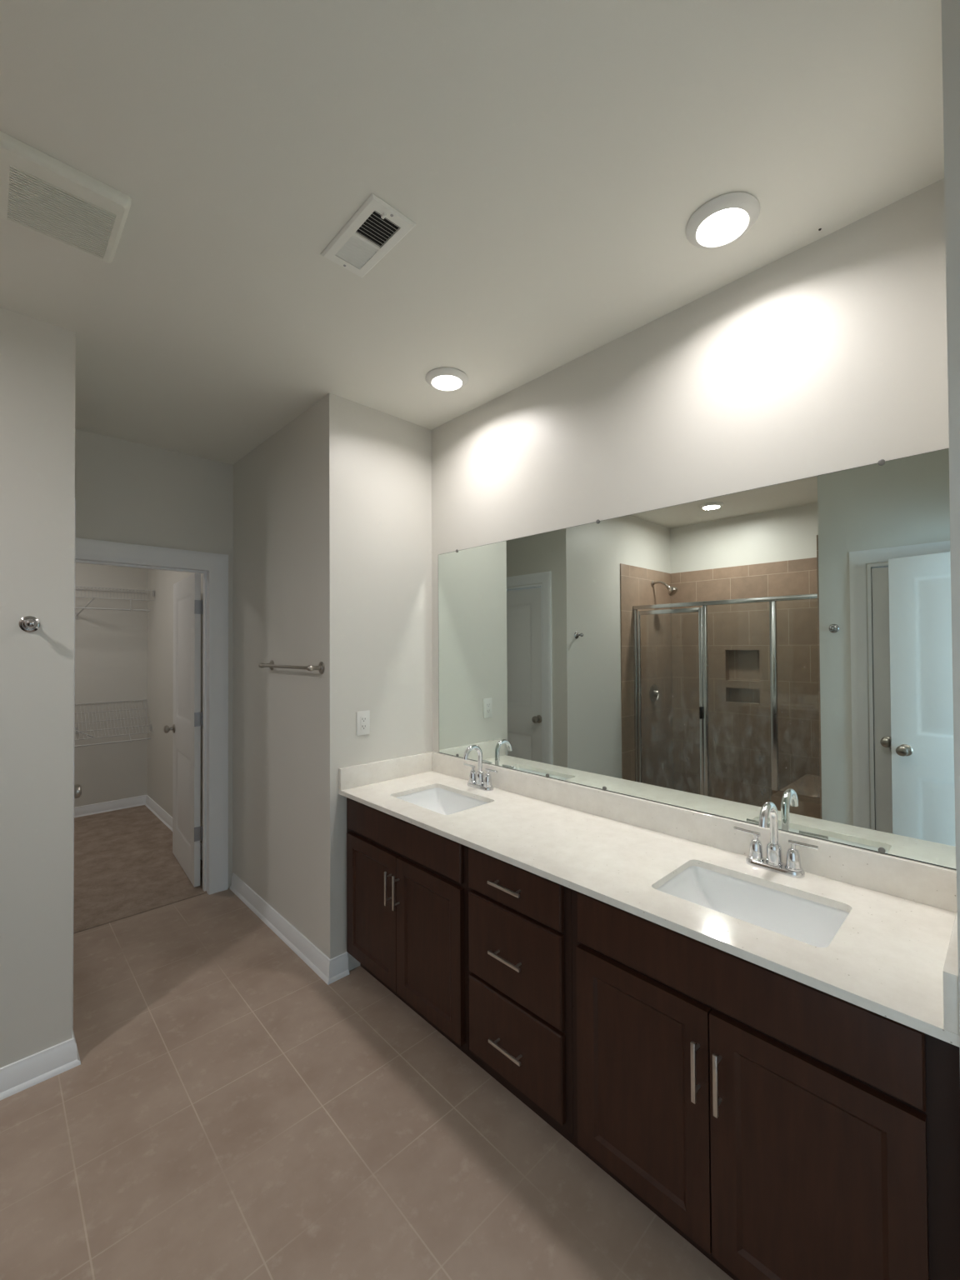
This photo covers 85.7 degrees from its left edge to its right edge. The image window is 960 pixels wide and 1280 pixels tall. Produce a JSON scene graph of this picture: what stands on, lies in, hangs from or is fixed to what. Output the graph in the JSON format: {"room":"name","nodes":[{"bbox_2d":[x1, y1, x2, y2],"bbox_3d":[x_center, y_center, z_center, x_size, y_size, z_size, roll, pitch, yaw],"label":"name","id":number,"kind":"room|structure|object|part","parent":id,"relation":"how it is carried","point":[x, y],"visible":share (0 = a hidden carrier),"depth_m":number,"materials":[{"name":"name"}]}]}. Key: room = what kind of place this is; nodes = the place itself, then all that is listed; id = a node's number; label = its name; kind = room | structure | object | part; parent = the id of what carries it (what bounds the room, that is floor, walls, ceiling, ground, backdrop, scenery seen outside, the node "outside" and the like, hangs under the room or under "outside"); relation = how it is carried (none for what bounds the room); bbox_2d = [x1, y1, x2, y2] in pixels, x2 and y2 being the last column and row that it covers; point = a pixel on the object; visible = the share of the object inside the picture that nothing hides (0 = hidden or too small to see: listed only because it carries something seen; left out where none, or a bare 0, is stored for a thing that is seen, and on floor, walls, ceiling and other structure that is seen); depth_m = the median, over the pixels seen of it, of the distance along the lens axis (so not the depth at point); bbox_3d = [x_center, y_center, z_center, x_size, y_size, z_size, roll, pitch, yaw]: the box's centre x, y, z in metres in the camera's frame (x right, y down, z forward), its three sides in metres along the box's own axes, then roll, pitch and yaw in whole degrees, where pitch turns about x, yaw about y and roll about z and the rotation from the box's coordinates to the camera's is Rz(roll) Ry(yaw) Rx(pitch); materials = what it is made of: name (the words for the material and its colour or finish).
{"room":"bathroom","nodes":[
{"label":"bathroom","id":0,"kind":"room"},
{"bbox_2d":[0,306,75,1068],"bbox_3d":[-2.226,0.201,1.343,1.839,2.738,0.120,0,-1,-44],"label":"wall","id":1,"kind":"structure","parent":0,"point":[37,357],"depth_m":1.86,"materials":[{"name":"white paint"}]},
{"bbox_2d":[19,615,39,632],"bbox_3d":[-1.591,-0.057,1.828,0.058,0.058,0.065,0,-1,-44],"label":"robe hook","id":2,"kind":"object","parent":1,"relation":"attached to","point":[28,623],"visible":1,"depth_m":1.84,"materials":[{"name":"silver metal"}]},
{"bbox_3d":[-1.586,-0.058,1.823,0.031,0.031,0.051,0,-1,-44],"label":"knob","id":3,"kind":"part","parent":2,"relation":"part of","materials":[{"name":"silver metal"}]},
{"bbox_2d":[0,1028,80,1100],"bbox_3d":[-1.834,1.524,1.700,0.811,0.096,0.177,0,-1,-44],"label":"baseboard","id":4,"kind":"structure","parent":1,"relation":"attached to","point":[18,1076],"depth_m":1.84,"materials":[{"name":"white paint"}]},
{"bbox_2d":[74,784,81,798],"bbox_3d":[-1.929,0.564,2.366,0.104,2.020,0.678,0,-1,-44],"label":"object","id":5,"kind":"structure","parent":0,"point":[77,788],"depth_m":2.16,"materials":[{"name":"silver metal"}]},
{"bbox_2d":[74,562,147,807],"bbox_3d":[-4.164,0.251,4.377,2.500,2.738,0.113,0,-1,-44],"label":"wall","id":6,"kind":"structure","parent":0,"point":[111,646],"depth_m":4.92,"materials":[{"name":"white paint"}]},
{"bbox_2d":[74,699,153,747],"bbox_3d":[-4.004,0.757,4.201,2.286,0.354,0.340,0,-1,-44],"label":"wire shelf","id":7,"kind":"object","parent":6,"relation":"attached to","point":[150,728],"visible":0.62,"depth_m":4.78,"materials":[{"name":"white metal"}]},
{"bbox_3d":[-3.906,0.918,4.076,2.253,0.014,0.014,0,-1,-44],"label":"hanging rod","id":8,"kind":"part","parent":7,"relation":"part of","materials":[{"name":"grey plastic"}]},
{"bbox_2d":[75,585,154,619],"bbox_3d":[-4.018,-0.339,4.224,2.286,0.282,0.310,0,-1,-44],"label":"wire shelf","id":9,"kind":"object","parent":6,"relation":"attached to","point":[147,592],"visible":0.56,"depth_m":4.74,"materials":[{"name":"white metal"}]},
{"bbox_3d":[-3.939,-0.284,4.119,2.253,0.014,0.014,0,-1,-44],"label":"hanging rod","id":10,"kind":"part","parent":9,"relation":"part of","materials":[{"name":"grey plastic"}]},
{"bbox_2d":[75,428,233,887],"bbox_3d":[-1.983,0.222,3.076,1.151,2.738,0.120,0,-1,-44],"label":"wall","id":11,"kind":"structure","parent":0,"point":[127,492],"depth_m":3.06,"materials":[{"name":"white paint"}]},
{"bbox_2d":[163,573,202,887],"bbox_3d":[-2.039,0.581,3.624,0.173,2.012,0.746,0,-1,-44],"label":"door","id":12,"kind":"structure","parent":11,"relation":"in","point":[187,603],"depth_m":3.49,"materials":[{"name":"white paint"}]},
{"bbox_3d":[-2.290,0.656,3.812,0.071,0.066,0.066,0,-1,-44],"label":"knob","id":13,"kind":"part","parent":12,"relation":"part of","materials":[{"name":"silver metal"}]},
{"bbox_2d":[146,392,432,970],"bbox_3d":[-1.738,0.234,4.021,0.729,2.738,3.758,0,-1,-44],"label":"wall","id":14,"kind":"structure","parent":0,"point":[332,512],"depth_m":2.69,"materials":[{"name":"white paint"}]},
{"bbox_2d":[230,872,349,984],"bbox_3d":[-1.109,1.536,2.872,0.110,0.096,1.312,0,-1,-44],"label":"baseboard","id":15,"kind":"structure","parent":14,"relation":"attached to","point":[330,971],"depth_m":2.65,"materials":[{"name":"white paint"}]},
{"bbox_2d":[258,660,324,674],"bbox_3d":[-0.987,0.136,2.658,0.074,0.060,0.651,0,-1,-44],"label":"towel bar","id":16,"kind":"object","parent":14,"relation":"attached to","point":[271,665],"visible":1,"depth_m":2.53,"materials":[{"name":"silver metal"}]},
{"bbox_3d":[-1.192,0.140,2.871,0.074,0.060,0.060,0,-1,-44],"label":"post","id":17,"kind":"part","parent":16,"relation":"part of","materials":[{"name":"silver metal"}]},
{"bbox_3d":[-0.783,0.133,2.444,0.074,0.060,0.060,0,-1,-44],"label":"post","id":18,"kind":"part","parent":16,"relation":"part of","materials":[{"name":"silver metal"}]},
{"bbox_2d":[356,710,369,735],"bbox_3d":[-0.570,0.406,2.527,0.072,0.116,0.009,0,-1,-44],"label":"power outlet","id":19,"kind":"object","parent":14,"relation":"attached to","point":[362,717],"visible":1,"depth_m":2.52,"materials":[{"name":"white plastic"}]},
{"bbox_2d":[360,715,366,729],"bbox_3d":[-0.568,0.405,2.525,0.034,0.067,0.002,0,-1,-44],"label":"receptacle","id":20,"kind":"object","parent":19,"relation":"attached to","point":[363,718],"depth_m":2.52,"materials":[{"name":"white plastic"}]},
{"bbox_2d":[0,805,733,1279],"bbox_3d":[-1.950,1.625,2.070,3.720,0.106,6.470,0,-1,-44],"label":"floor","id":21,"kind":"structure","parent":0,"point":[229,1111],"depth_m":1.63,"materials":[{"name":"beige tile"}]},
{"bbox_2d":[346,797,483,1069],"bbox_3d":[-0.169,1.147,2.311,0.569,0.850,0.853,0,-1,-44],"label":"base cabinet","id":22,"kind":"object","parent":21,"relation":"on","point":[407,883],"visible":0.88,"depth_m":2.06,"materials":[{"name":"black wood"}]},
{"bbox_3d":[-0.478,1.178,2.283,0.020,0.554,0.400,0,-1,-44],"label":"door","id":23,"kind":"part","parent":22,"relation":"part of","materials":[{"name":"brown wood"}]},
{"bbox_3d":[-0.382,1.028,2.146,0.032,0.138,0.010,0,-1,-44],"label":"handle","id":24,"kind":"part","parent":22,"relation":"part of","materials":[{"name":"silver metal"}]},
{"bbox_3d":[-0.343,1.028,2.105,0.032,0.138,0.010,0,-1,-44],"label":"handle","id":25,"kind":"part","parent":22,"relation":"part of","materials":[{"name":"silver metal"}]},
{"bbox_3d":[-0.200,1.172,1.992,0.020,0.554,0.396,0,-1,-44],"label":"door","id":26,"kind":"part","parent":22,"relation":"part of","materials":[{"name":"brown wood"}]},
{"bbox_2d":[338,751,959,1046],"bbox_3d":[0.281,0.652,1.856,0.564,0.121,2.148,0,-1,-44],"label":"countertop","id":27,"kind":"structure","parent":22,"relation":"on","point":[894,956],"depth_m":1.49,"materials":[{"name":"beige stone"}]},
{"bbox_2d":[396,787,489,814],"bbox_3d":[-0.172,0.797,2.298,0.334,0.150,0.458,0,-1,-44],"label":"undermount sink","id":28,"kind":"object","parent":27,"relation":"in","point":[438,800],"visible":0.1,"depth_m":2.47,"materials":[{"name":"white ceramic"}]},
{"bbox_2d":[463,744,498,790],"bbox_3d":[-0.028,0.598,2.438,0.132,0.209,0.228,0,-1,-44],"label":"faucet","id":29,"kind":"object","parent":27,"relation":"on","point":[477,780],"visible":1,"depth_m":2.44,"materials":[{"name":"silver metal"}]},
{"bbox_3d":[-0.052,0.612,2.520,0.011,0.012,0.075,0,-1,-44],"label":"lever","id":30,"kind":"part","parent":29,"relation":"part of","materials":[{"name":"silver metal"}]},
{"bbox_3d":[-0.034,0.650,2.501,0.045,0.073,0.045,0,-1,-44],"label":"handle","id":31,"kind":"part","parent":29,"relation":"part of","materials":[{"name":"silver metal"}]},
{"bbox_3d":[-0.029,0.589,2.436,0.128,0.193,0.045,0,-1,-44],"label":"spout","id":32,"kind":"part","parent":29,"relation":"part of","materials":[{"name":"silver metal"}]},
{"bbox_3d":[0.001,0.694,2.464,0.053,0.017,0.157,0,-1,-44],"label":"plate","id":33,"kind":"part","parent":29,"relation":"part of","materials":[{"name":"silver metal"}]},
{"bbox_3d":[0.036,0.649,2.428,0.045,0.073,0.045,0,-1,-44],"label":"handle","id":34,"kind":"part","parent":29,"relation":"part of","materials":[{"name":"silver metal"}]},
{"bbox_3d":[0.053,0.610,2.410,0.011,0.012,0.075,0,-1,-44],"label":"lever","id":35,"kind":"part","parent":29,"relation":"part of","materials":[{"name":"silver metal"}]},
{"bbox_2d":[655,865,849,947],"bbox_3d":[0.715,0.780,1.380,0.324,0.150,0.469,0,-1,-44],"label":"undermount sink","id":36,"kind":"object","parent":27,"relation":"in","point":[808,922],"visible":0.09,"depth_m":1.48,"materials":[{"name":"white ceramic"}]},
{"bbox_2d":[734,801,819,878],"bbox_3d":[0.854,0.581,1.524,0.132,0.209,0.228,0,-1,-44],"label":"faucet","id":37,"kind":"object","parent":27,"relation":"on","point":[773,862],"visible":1,"depth_m":1.53,"materials":[{"name":"silver metal"}]},
{"bbox_3d":[0.830,0.595,1.606,0.011,0.012,0.075,0,-1,-44],"label":"lever","id":38,"kind":"part","parent":37,"relation":"part of","materials":[{"name":"silver metal"}]},
{"bbox_3d":[0.847,0.633,1.587,0.045,0.073,0.045,0,-1,-44],"label":"handle","id":39,"kind":"part","parent":37,"relation":"part of","materials":[{"name":"silver metal"}]},
{"bbox_3d":[0.852,0.572,1.522,0.128,0.193,0.045,0,-1,-44],"label":"spout","id":40,"kind":"part","parent":37,"relation":"part of","materials":[{"name":"silver metal"}]},
{"bbox_3d":[0.883,0.677,1.550,0.053,0.017,0.157,0,-1,-44],"label":"plate","id":41,"kind":"part","parent":37,"relation":"part of","materials":[{"name":"silver metal"}]},
{"bbox_3d":[0.918,0.632,1.514,0.045,0.073,0.045,0,-1,-44],"label":"handle","id":42,"kind":"part","parent":37,"relation":"part of","materials":[{"name":"silver metal"}]},
{"bbox_3d":[0.935,0.593,1.496,0.011,0.012,0.075,0,-1,-44],"label":"lever","id":43,"kind":"part","parent":37,"relation":"part of","materials":[{"name":"silver metal"}]},
{"bbox_2d":[467,846,587,1156],"bbox_3d":[0.282,1.138,1.840,0.569,0.850,0.451,0,-1,-44],"label":"base cabinet","id":44,"kind":"object","parent":21,"relation":"on","point":[520,962],"visible":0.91,"depth_m":1.63,"materials":[{"name":"black wood"}]},
{"bbox_3d":[0.083,0.796,1.663,0.032,0.010,0.138,0,-1,-44],"label":"handle","id":45,"kind":"part","parent":44,"relation":"part of","materials":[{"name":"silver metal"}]},
{"bbox_3d":[0.084,1.026,1.660,0.032,0.010,0.138,0,-1,-44],"label":"handle","id":46,"kind":"part","parent":44,"relation":"part of","materials":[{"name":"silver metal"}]},
{"bbox_3d":[0.086,1.313,1.656,0.032,0.010,0.138,0,-1,-44],"label":"handle","id":47,"kind":"part","parent":44,"relation":"part of","materials":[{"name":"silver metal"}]},
{"bbox_3d":[0.103,0.797,1.679,0.020,0.142,0.404,0,-1,-44],"label":"drawer","id":48,"kind":"part","parent":44,"relation":"part of","materials":[{"name":"brown wood"}]},
{"bbox_3d":[0.104,1.020,1.676,0.020,0.277,0.404,0,-1,-44],"label":"drawer","id":49,"kind":"part","parent":44,"relation":"part of","materials":[{"name":"brown wood"}]},
{"bbox_3d":[0.106,1.302,1.672,0.020,0.259,0.404,0,-1,-44],"label":"drawer","id":50,"kind":"part","parent":44,"relation":"part of","materials":[{"name":"brown wood"}]},
{"bbox_2d":[571,889,959,1279],"bbox_3d":[0.730,1.129,1.373,0.569,0.850,0.840,0,-1,-44],"label":"base cabinet","id":51,"kind":"object","parent":21,"relation":"on","point":[784,1127],"visible":0.92,"depth_m":1.14,"materials":[{"name":"black wood"}]},
{"bbox_3d":[0.414,1.158,1.352,0.020,0.560,0.374,0,-1,-44],"label":"door","id":52,"kind":"part","parent":51,"relation":"part of","materials":[{"name":"brown wood"}]},
{"bbox_3d":[0.508,1.011,1.218,0.032,0.138,0.010,0,-1,-44],"label":"handle","id":53,"kind":"part","parent":51,"relation":"part of","materials":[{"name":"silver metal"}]},
{"bbox_3d":[0.543,1.011,1.181,0.032,0.138,0.010,0,-1,-44],"label":"handle","id":54,"kind":"part","parent":51,"relation":"part of","materials":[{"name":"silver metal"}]},
{"bbox_3d":[0.679,1.153,1.075,0.020,0.560,0.386,0,-1,-44],"label":"door","id":55,"kind":"part","parent":51,"relation":"part of","materials":[{"name":"brown wood"}]},
{"bbox_2d":[0,0,944,464],"bbox_3d":[-0.395,-1.234,0.961,5.600,0.100,10.300,0,-1,-44],"label":"ceiling","id":56,"kind":"structure","parent":0,"point":[552,162],"depth_m":1.29,"materials":[{"name":"white paint"}]},
{"bbox_2d":[0,130,130,263],"bbox_3d":[-1.123,-1.160,1.386,0.268,0.027,0.298,0,-1,-44],"label":"exhaust fan","id":57,"kind":"object","parent":56,"relation":"attached to","point":[42,194],"visible":1,"depth_m":1.36,"materials":[{"name":"white plastic"}]},
{"bbox_2d":[7,165,116,258],"bbox_3d":[-1.133,-1.148,1.401,0.213,0.003,0.212,0,-1,-44],"label":"grille","id":58,"kind":"object","parent":57,"relation":"attached to","point":[37,204],"depth_m":1.39,"materials":[{"name":"white plastic"}]},
{"bbox_2d":[320,193,416,277],"bbox_3d":[-0.332,-1.169,1.518,0.144,0.014,0.290,0,-1,-44],"label":"ceiling vent","id":59,"kind":"object","parent":56,"relation":"in","point":[376,227],"visible":1,"depth_m":1.50,"materials":[{"name":"white metal"}]},
{"bbox_3d":[-0.265,-1.167,1.423,0.008,0.006,0.016,0,-1,-44],"label":"damper lever","id":60,"kind":"part","parent":59,"relation":"part of","materials":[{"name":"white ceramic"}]},
{"bbox_2d":[425,367,468,390],"bbox_3d":[-0.148,-1.156,2.307,0.190,0.022,0.190,0,-1,-44],"label":"recessed light","id":61,"kind":"object","parent":56,"relation":"in","point":[440,378],"visible":1,"depth_m":2.28,"materials":[{"name":"white plastic"}]},
{"bbox_2d":[685,191,759,249],"bbox_3d":[0.683,-1.171,1.459,0.190,0.022,0.190,0,-1,-44],"label":"recessed light","id":62,"kind":"object","parent":56,"relation":"in","point":[722,220],"visible":1,"depth_m":1.44,"materials":[{"name":"white plastic"}]},
{"bbox_2d":[431,178,956,869],"bbox_3d":[0.681,0.193,1.937,0.120,2.738,2.599,0,-1,-44],"label":"wall","id":63,"kind":"structure","parent":0,"point":[830,355],"depth_m":1.71,"materials":[{"name":"white paint"}]},
{"bbox_2d":[432,751,957,912],"bbox_3d":[0.477,0.644,2.045,0.020,0.101,2.108,0,-1,-44],"label":"backsplash","id":64,"kind":"structure","parent":63,"relation":"attached to","point":[932,885],"depth_m":1.68,"materials":[{"name":"beige stone"}]},
{"bbox_2d":[438,448,955,869],"bbox_3d":[0.486,0.056,2.048,0.010,1.074,2.050,0,-1,-44],"label":"vanity mirror","id":65,"kind":"object","parent":63,"relation":"attached to","point":[788,645],"visible":1,"depth_m":1.68,"materials":[{"name":"white mirror"}]},
{"bbox_2d":[940,0,959,1049],"bbox_3d":[1.175,0.177,0.921,0.572,2.738,0.450,0,-1,-44],"label":"wall","id":66,"kind":"structure","parent":0,"point":[950,8],"depth_m":0.89,"materials":[{"name":"white paint"}]},
{"bbox_3d":[-3.734,0.232,3.096,1.349,2.738,2.331,0,-1,-44],"label":"wall","id":67,"kind":"structure","parent":0,"visible":0},
{"bbox_2d":[74,795,202,860],"bbox_3d":[-3.317,1.556,3.478,2.294,0.096,2.321,0,-1,-44],"label":"baseboard","id":68,"kind":"structure","parent":67,"relation":"attached to","point":[86,810],"depth_m":4.84,"materials":[{"name":"white paint"}]}
]}

